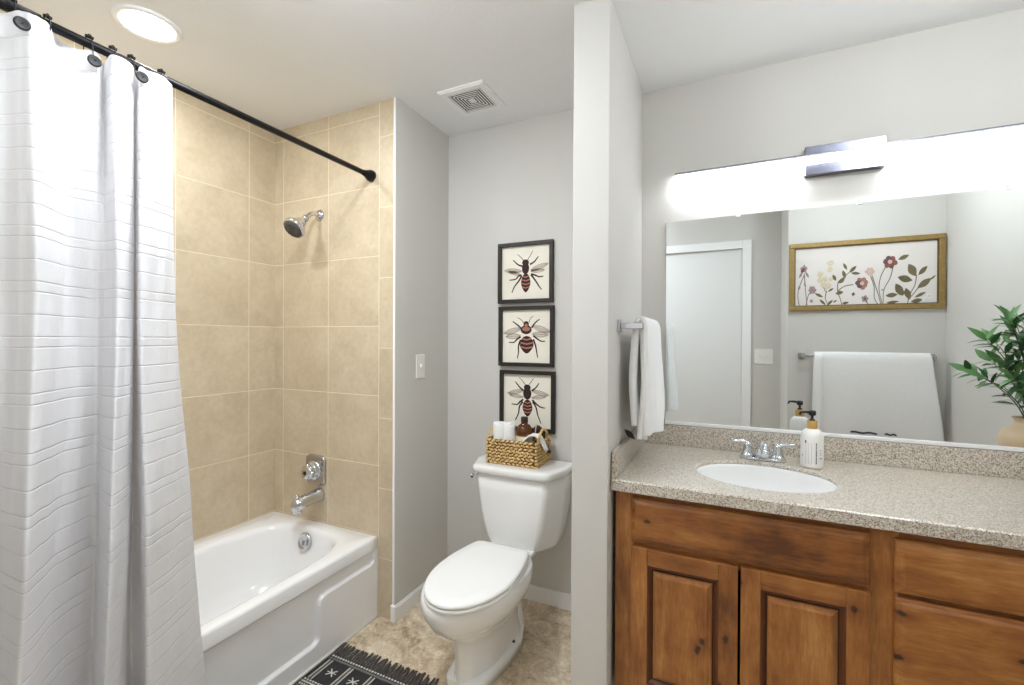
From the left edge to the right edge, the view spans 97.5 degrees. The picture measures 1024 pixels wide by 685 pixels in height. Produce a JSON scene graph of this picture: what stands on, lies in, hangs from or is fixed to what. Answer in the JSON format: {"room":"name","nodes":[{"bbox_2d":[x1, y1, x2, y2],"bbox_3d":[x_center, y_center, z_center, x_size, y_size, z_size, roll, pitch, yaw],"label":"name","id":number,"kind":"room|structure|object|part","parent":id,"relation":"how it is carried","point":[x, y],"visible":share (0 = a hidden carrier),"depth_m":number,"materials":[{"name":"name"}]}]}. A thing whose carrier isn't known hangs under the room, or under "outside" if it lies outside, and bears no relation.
{"room":"bathroom","nodes":[
{"label":"bathroom","id":0,"kind":"room"},
{"bbox_2d":[0,10,274,540],"bbox_3d":[-1.676,0.078,1.696,0.120,2.411,2.040,0,0,25],"label":"wall","id":1,"kind":"structure","parent":0,"point":[224,163],"depth_m":2.17,"materials":[{"name":"beige tile"}]},
{"bbox_2d":[275,98,393,619],"bbox_3d":[-0.889,0.078,2.287,0.801,2.411,0.100,0,0,25],"label":"wall","id":2,"kind":"structure","parent":0,"point":[334,282],"depth_m":2.21,"materials":[{"name":"beige tile"}]},
{"bbox_2d":[0,0,375,181],"bbox_3d":[-0.988,-0.783,1.433,0.054,0.054,1.524,0,0,25],"label":"shower curtain rod","id":3,"kind":"object","parent":2,"relation":"attached to","point":[7,6],"visible":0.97,"depth_m":1.41,"materials":[{"name":"black metal"}]},
{"bbox_2d":[6,0,30,30],"bbox_3d":[-1.151,-0.759,1.039,0.088,0.094,0.029,0,0,25],"label":"curtain hook","id":4,"kind":"object","parent":3,"relation":"hanging from","point":[20,22],"visible":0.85,"depth_m":1.02,"materials":[{"name":"black metal"}]},
{"bbox_2d":[43,13,51,30],"bbox_3d":[-1.143,-0.774,1.102,0.047,0.066,0.010,0,0,25],"label":"curtain hook","id":5,"kind":"object","parent":3,"relation":"hanging from","point":[46,15],"visible":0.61,"depth_m":1.09,"materials":[{"name":"black metal"}]},
{"bbox_2d":[83,34,101,66],"bbox_3d":[-1.102,-0.760,1.171,0.064,0.094,0.029,0,0,25],"label":"curtain hook","id":6,"kind":"object","parent":3,"relation":"hanging from","point":[95,61],"visible":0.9,"depth_m":1.16,"materials":[{"name":"black metal"}]},
{"bbox_2d":[0,10,206,684],"bbox_3d":[-1.036,0.228,1.121,0.255,2.004,0.547,0,0,16],"label":"shower curtain","id":7,"kind":"object","parent":3,"relation":"hanging from","point":[98,581],"visible":1,"depth_m":1.15,"materials":[{"name":"white fabric"}]},
{"bbox_2d":[107,45,116,57],"bbox_3d":[-1.088,-0.774,1.220,0.047,0.066,0.010,0,0,25],"label":"curtain hook","id":8,"kind":"object","parent":3,"relation":"hanging from","point":[109,46],"visible":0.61,"depth_m":1.21,"materials":[{"name":"black metal"}]},
{"bbox_2d":[127,54,148,82],"bbox_3d":[-1.050,-0.760,1.248,0.092,0.094,0.029,0,0,25],"label":"curtain hook","id":9,"kind":"object","parent":3,"relation":"hanging from","point":[141,76],"visible":0.78,"depth_m":1.23,"materials":[{"name":"black metal"}]},
{"bbox_2d":[157,69,165,76],"bbox_3d":[-1.038,-0.774,1.325,0.047,0.066,0.010,0,0,25],"label":"curtain hook","id":10,"kind":"object","parent":3,"relation":"hanging from","point":[158,70],"visible":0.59,"depth_m":1.32,"materials":[{"name":"black metal"}]},
{"bbox_2d":[283,210,323,237],"bbox_3d":[-1.012,-0.587,2.183,0.106,0.169,0.191,0,0,25],"label":"shower","id":11,"kind":"object","parent":2,"relation":"attached to","point":[296,226],"visible":1,"depth_m":2.13,"materials":[{"name":"silver metal"}]},
{"bbox_3d":[-0.990,-0.628,2.230,0.020,0.050,0.088,0,0,25],"label":"arm","id":12,"kind":"part","parent":11,"relation":"part of","materials":[{"name":"silver metal"}]},
{"bbox_2d":[291,487,324,514],"bbox_3d":[-1.008,0.776,2.202,0.072,0.088,0.159,0,0,25],"label":"tub spout","id":13,"kind":"object","parent":2,"relation":"attached to","point":[299,503],"visible":1,"depth_m":2.18,"materials":[{"name":"silver metal"}]},
{"bbox_2d":[301,454,325,484],"bbox_3d":[-1.011,0.647,2.251,0.140,0.152,0.074,0,0,25],"label":"shower valve","id":14,"kind":"object","parent":2,"relation":"attached to","point":[314,471],"visible":1,"depth_m":2.25,"materials":[{"name":"silver metal"}]},
{"bbox_3d":[-1.013,0.647,2.247,0.100,0.100,0.059,0,0,25],"label":"knob","id":15,"kind":"part","parent":14,"relation":"part of","materials":[{"name":"silver metal"}]},
{"bbox_2d":[390,605,395,622],"bbox_3d":[-0.546,1.249,2.066,0.027,0.076,0.012,0,0,25],"label":"trim","id":16,"kind":"structure","parent":2,"relation":"attached to","point":[392,607],"depth_m":2.06,"materials":[{"name":"white paint"}]},
{"bbox_2d":[392,97,395,604],"bbox_3d":[-0.543,0.043,2.066,0.012,2.336,0.004,0,0,25],"label":"trim","id":17,"kind":"structure","parent":2,"relation":"attached to","point":[394,171],"depth_m":2.06,"materials":[{"name":"white paint"}]},
{"bbox_2d":[394,98,448,604],"bbox_3d":[-0.450,0.080,2.266,0.012,2.411,0.438,0,0,25],"label":"wall","id":18,"kind":"structure","parent":0,"point":[422,149],"depth_m":2.24,"materials":[{"name":"beige paint"}]},
{"bbox_2d":[395,582,424,621],"bbox_3d":[-0.446,1.248,2.262,0.012,0.075,0.449,0,0,25],"label":"baseboard","id":19,"kind":"structure","parent":18,"relation":"attached to","point":[406,604],"depth_m":2.15,"materials":[{"name":"white paint"}]},
{"bbox_2d":[416,354,424,378],"bbox_3d":[-0.451,0.119,2.231,0.016,0.117,0.068,0,0,25],"label":"light switch","id":20,"kind":"object","parent":18,"relation":"attached to","point":[420,359],"visible":1,"depth_m":2.23,"materials":[{"name":"white plastic"}]},
{"bbox_2d":[295,598,570,684],"bbox_3d":[-0.053,1.344,1.080,3.800,0.100,2.600,0,0,25],"label":"floor","id":21,"kind":"structure","parent":0,"point":[544,657],"depth_m":1.90,"materials":[{"name":"tile"}]},
{"bbox_2d":[194,511,378,684],"bbox_3d":[-1.274,1.098,1.575,0.720,0.380,1.520,0,0,25],"label":"bathtub","id":22,"kind":"object","parent":21,"relation":"on","point":[279,593],"visible":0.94,"depth_m":1.93,"materials":[{"name":"white ceramic"}]},
{"bbox_3d":[-1.001,0.960,2.164,0.082,0.082,0.033,0,0,25],"label":"overflow plate","id":23,"kind":"part","parent":22,"relation":"part of","materials":[{"name":"silver metal"}]},
{"bbox_2d":[293,642,438,684],"bbox_3d":[-0.709,1.282,1.342,0.511,0.015,1.053,0,0,25],"label":"bath rug","id":24,"kind":"object","parent":21,"relation":"on","point":[335,669],"visible":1,"depth_m":1.74,"materials":[{"name":"grey fabric"}]},
{"bbox_2d":[420,453,571,684],"bbox_3d":[-0.084,0.929,1.873,0.472,0.721,0.822,0,0,25],"label":"toilet","id":25,"kind":"object","parent":21,"relation":"on","point":[472,599],"visible":0.96,"depth_m":1.78,"materials":[{"name":"white ceramic"}]},
{"bbox_3d":[-0.140,0.895,1.714,0.322,0.014,0.487,0,0,25],"label":"seat","id":26,"kind":"part","parent":25,"relation":"part of","materials":[{"name":"white plastic"}]},
{"bbox_3d":[-0.140,0.877,1.714,0.322,0.018,0.487,0,0,25],"label":"lid","id":27,"kind":"part","parent":25,"relation":"part of","materials":[{"name":"white plastic"}]},
{"bbox_2d":[485,426,550,468],"bbox_3d":[0.031,0.483,2.145,0.267,0.173,0.184,0,0,25],"label":"wicker basket","id":28,"kind":"object","parent":25,"relation":"on","point":[533,455],"visible":0.81,"depth_m":2.07,"materials":[{"name":"brown wicker"}]},
{"bbox_2d":[493,421,504,439],"bbox_3d":[-0.061,0.471,2.150,0.060,0.184,0.055,0,0,25],"label":"rolled washcloth","id":29,"kind":"object","parent":28,"relation":"in","point":[498,427],"visible":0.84,"depth_m":2.13,"materials":[{"name":"white fabric"}]},
{"bbox_2d":[504,422,515,440],"bbox_3d":[-0.012,0.470,2.124,0.056,0.186,0.051,0,0,25],"label":"rolled washcloth","id":30,"kind":"object","parent":28,"relation":"in","point":[509,427],"visible":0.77,"depth_m":2.10,"materials":[{"name":"white fabric"}]},
{"bbox_2d":[516,416,532,442],"bbox_3d":[0.058,0.455,2.113,0.079,0.210,0.079,0,0,25],"label":"bottle","id":31,"kind":"object","parent":28,"relation":"in","point":[524,429],"visible":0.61,"depth_m":2.09,"materials":[{"name":"brown glass"}]},
{"bbox_3d":[0.058,0.465,2.113,0.078,0.190,0.078,0,0,25],"label":"glass","id":32,"kind":"part","parent":31,"relation":"part of","materials":[{"name":"brown glass"}]},
{"bbox_2d":[522,433,548,451],"bbox_3d":[0.105,0.458,2.064,0.130,0.083,0.042,0,0,2],"label":"folded cloth","id":33,"kind":"object","parent":28,"relation":"in","point":[542,441],"visible":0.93,"depth_m":2.05,"materials":[{"name":"white fabric"}]},
{"bbox_2d":[533,424,550,453],"bbox_3d":[0.144,0.456,2.135,0.086,0.146,0.033,0,0,-9],"label":"bath brush","id":34,"kind":"object","parent":28,"relation":"in","point":[537,428],"visible":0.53,"depth_m":2.12,"materials":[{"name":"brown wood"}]},
{"bbox_3d":[0.145,0.427,2.090,0.014,0.059,0.135,0,0,25],"label":"handle","id":35,"kind":"part","parent":28,"relation":"part of","materials":[{"name":"beige wicker"}]},
{"bbox_3d":[0.036,0.586,2.122,0.472,0.037,0.267,0,0,25],"label":"tank lid","id":36,"kind":"part","parent":25,"relation":"part of","materials":[{"name":"white ceramic"}]},
{"bbox_3d":[0.038,0.778,2.128,0.444,0.346,0.242,0,0,25],"label":"tank","id":37,"kind":"part","parent":25,"relation":"part of","materials":[{"name":"white ceramic"}]},
{"bbox_2d":[615,491,1023,684],"bbox_3d":[1.180,0.894,1.411,1.588,0.808,0.595,0,0,25],"label":"vanity cabinet","id":38,"kind":"object","parent":21,"relation":"on","point":[706,594],"visible":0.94,"depth_m":1.26,"materials":[{"name":"brown wood"}]},
{"bbox_3d":[0.528,0.903,1.397,0.173,0.345,0.012,0,0,25],"label":"raised panel","id":39,"kind":"part","parent":38,"relation":"part of","materials":[{"name":"brown wood"}]},
{"bbox_3d":[0.528,0.903,1.397,0.209,0.381,0.010,0,0,25],"label":"moulding","id":40,"kind":"part","parent":38,"relation":"part of","materials":[{"name":"brown wood"}]},
{"bbox_3d":[0.530,0.688,1.399,0.207,0.052,0.020,0,0,25],"label":"door rail","id":41,"kind":"part","parent":38,"relation":"part of","materials":[{"name":"brown wood"}]},
{"bbox_3d":[0.672,0.578,1.332,0.625,0.145,0.020,0,0,25],"label":"false drawer","id":42,"kind":"part","parent":38,"relation":"part of","materials":[{"name":"brown wood"}]},
{"bbox_3d":[0.814,0.905,1.263,0.169,0.345,0.012,0,0,25],"label":"raised panel","id":43,"kind":"part","parent":38,"relation":"part of","materials":[{"name":"brown wood"}]},
{"bbox_3d":[0.814,0.905,1.263,0.205,0.381,0.010,0,0,25],"label":"moulding","id":44,"kind":"part","parent":38,"relation":"part of","materials":[{"name":"brown wood"}]},
{"bbox_3d":[0.816,0.690,1.264,0.203,0.052,0.020,0,0,25],"label":"door rail","id":45,"kind":"part","parent":38,"relation":"part of","materials":[{"name":"brown wood"}]},
{"bbox_2d":[611,424,1023,550],"bbox_3d":[1.177,0.426,1.405,1.599,0.125,0.608,0,0,25],"label":"countertop","id":46,"kind":"structure","parent":38,"relation":"on","point":[970,495],"depth_m":1.45,"materials":[{"name":"stone"}]},
{"bbox_2d":[624,429,634,438],"bbox_3d":[0.439,0.342,1.673,0.040,0.038,0.008,0,0,14],"label":"hair clip","id":47,"kind":"object","parent":46,"relation":"on","point":[629,433],"visible":1,"depth_m":1.67,"materials":[{"name":"black plastic"}]},
{"bbox_2d":[731,438,796,462],"bbox_3d":[0.949,0.408,1.703,0.162,0.081,0.163,0,0,-21],"label":"faucet","id":48,"kind":"object","parent":46,"relation":"on","point":[762,452],"visible":1,"depth_m":1.69,"materials":[{"name":"silver metal"}]},
{"bbox_3d":[0.895,0.405,1.744,0.083,0.070,0.048,0,0,25],"label":"handle","id":49,"kind":"part","parent":48,"relation":"part of","materials":[{"name":"silver metal"}]},
{"bbox_3d":[0.936,0.403,1.671,0.068,0.071,0.149,0,0,25],"label":"spout","id":50,"kind":"part","parent":48,"relation":"part of","materials":[{"name":"silver metal"}]},
{"bbox_3d":[0.956,0.442,1.715,0.156,0.012,0.052,0,0,25],"label":"plate","id":51,"kind":"part","parent":48,"relation":"part of","materials":[{"name":"silver metal"}]},
{"bbox_3d":[1.019,0.406,1.686,0.083,0.070,0.048,0,0,25],"label":"handle","id":52,"kind":"part","parent":48,"relation":"part of","materials":[{"name":"silver metal"}]},
{"bbox_2d":[696,463,838,492],"bbox_3d":[0.849,0.531,1.522,0.441,0.142,0.357,0,0,25],"label":"sink","id":53,"kind":"object","parent":46,"relation":"in","point":[745,475],"visible":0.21,"depth_m":1.65,"materials":[{"name":"white ceramic"}]},
{"bbox_2d":[799,410,823,468],"bbox_3d":[1.082,0.347,1.619,0.071,0.205,0.071,0,0,-44],"label":"soap dispenser","id":54,"kind":"object","parent":46,"relation":"on","point":[811,438],"visible":1,"depth_m":1.60,"materials":[{"name":"white plastic"}]},
{"bbox_3d":[1.064,0.827,1.171,1.462,0.673,0.019,0,0,25],"label":"rail","id":55,"kind":"part","parent":38,"relation":"part of","materials":[{"name":"brown wood"}]},
{"bbox_3d":[1.207,0.785,1.081,0.452,0.234,0.020,0,0,25],"label":"drawer","id":56,"kind":"part","parent":38,"relation":"part of","materials":[{"name":"brown wood"}]},
{"bbox_3d":[1.208,0.585,1.079,0.452,0.140,0.020,0,0,25],"label":"drawer","id":57,"kind":"part","parent":38,"relation":"part of","materials":[{"name":"brown wood"}]},
{"bbox_2d":[17,0,1023,135],"bbox_3d":[-0.042,-1.167,1.066,3.800,0.100,2.600,0,0,25],"label":"ceiling","id":58,"kind":"structure","parent":0,"point":[282,64],"depth_m":1.67,"materials":[{"name":"paint"}]},
{"bbox_2d":[110,4,182,44],"bbox_3d":[-1.291,-1.121,1.592,0.200,0.008,0.200,0,0,25],"label":"recessed light","id":59,"kind":"object","parent":58,"relation":"in","point":[144,23],"visible":1,"depth_m":1.58,"materials":[{"name":"white paint"}]},
{"bbox_2d":[118,10,175,40],"bbox_3d":[-1.291,-1.120,1.592,0.159,0.005,0.159,0,0,25],"label":"diffuser","id":60,"kind":"object","parent":59,"relation":"attached to","point":[147,25],"depth_m":1.58,"materials":[{"name":"white plastic"}]},
{"bbox_2d":[437,79,505,116],"bbox_3d":[-0.181,-1.117,2.069,0.232,0.012,0.232,0,0,25],"label":"ceiling vent","id":61,"kind":"object","parent":58,"relation":"in","point":[476,97],"visible":1,"depth_m":2.06,"materials":[{"name":"white paint"}]},
{"bbox_2d":[571,0,642,684],"bbox_3d":[0.391,0.087,1.759,0.121,2.411,0.638,0,0,25],"label":"wall partition","id":62,"kind":"structure","parent":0,"point":[608,95],"depth_m":1.48,"materials":[{"name":"beige paint"}]},
{"bbox_2d":[617,320,643,331],"bbox_3d":[0.493,-0.058,1.731,0.086,0.044,0.422,0,0,25],"label":"towel bar","id":63,"kind":"object","parent":62,"relation":"attached to","point":[620,325],"visible":0.68,"depth_m":1.55,"materials":[{"name":"silver metal"}]},
{"bbox_2d":[629,315,664,439],"bbox_3d":[0.528,0.125,1.716,0.104,0.440,0.382,0,0,25],"label":"hand towel","id":64,"kind":"object","parent":63,"relation":"hanging from","point":[646,378],"visible":0.94,"depth_m":1.57,"materials":[{"name":"white fabric"}]},
{"bbox_2d":[447,8,1023,593],"bbox_3d":[0.907,0.088,1.935,2.748,2.411,0.120,0,0,25],"label":"wall","id":65,"kind":"structure","parent":0,"point":[512,182],"depth_m":1.90,"materials":[{"name":"beige paint"}]},
{"bbox_2d":[498,239,553,303],"bbox_3d":[0.066,-0.351,2.251,0.300,0.305,0.021,0,0,25],"label":"picture","id":66,"kind":"object","parent":65,"relation":"attached to","point":[525,269],"visible":1,"depth_m":2.25,"materials":[{"name":"black wood"}]},
{"bbox_2d":[498,305,554,366],"bbox_3d":[0.069,-0.031,2.251,0.300,0.303,0.021,0,0,25],"label":"picture","id":67,"kind":"object","parent":65,"relation":"attached to","point":[526,334],"visible":1,"depth_m":2.25,"materials":[{"name":"black wood"}]},
{"bbox_2d":[499,370,555,433],"bbox_3d":[0.074,0.292,2.249,0.299,0.302,0.021,0,0,25],"label":"picture","id":68,"kind":"object","parent":65,"relation":"attached to","point":[531,394],"visible":0.95,"depth_m":2.25,"materials":[{"name":"beige paper"}]},
{"bbox_2d":[524,584,570,610],"bbox_3d":[0.058,1.251,2.266,0.898,0.075,0.012,0,0,25],"label":"baseboard","id":69,"kind":"structure","parent":65,"relation":"attached to","point":[542,595],"depth_m":2.20,"materials":[{"name":"white paint"}]},
{"bbox_2d":[645,424,1023,479],"bbox_3d":[1.302,0.406,1.671,1.599,0.087,0.020,0,0,25],"label":"backsplash","id":70,"kind":"structure","parent":65,"relation":"attached to","point":[982,462],"depth_m":1.65,"materials":[{"name":"stone"}]},
{"bbox_2d":[665,184,1023,451],"bbox_3d":[1.304,-0.086,1.675,1.390,0.893,0.012,0,0,25],"label":"wall mirror","id":71,"kind":"object","parent":65,"relation":"attached to","point":[901,320],"visible":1,"depth_m":1.68,"materials":[{"name":"clear glass"}]},
{"bbox_2d":[675,123,1023,180],"bbox_3d":[1.239,-0.695,1.673,1.186,0.109,0.066,0,0,25],"label":"vanity light","id":72,"kind":"object","parent":65,"relation":"attached to","point":[870,153],"visible":1,"depth_m":1.66,"materials":[{"name":"glass"}]},
{"bbox_2d":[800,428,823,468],"bbox_3d":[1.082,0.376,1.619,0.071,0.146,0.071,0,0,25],"label":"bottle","id":73,"kind":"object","parent":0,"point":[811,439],"depth_m":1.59,"materials":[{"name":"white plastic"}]}
]}

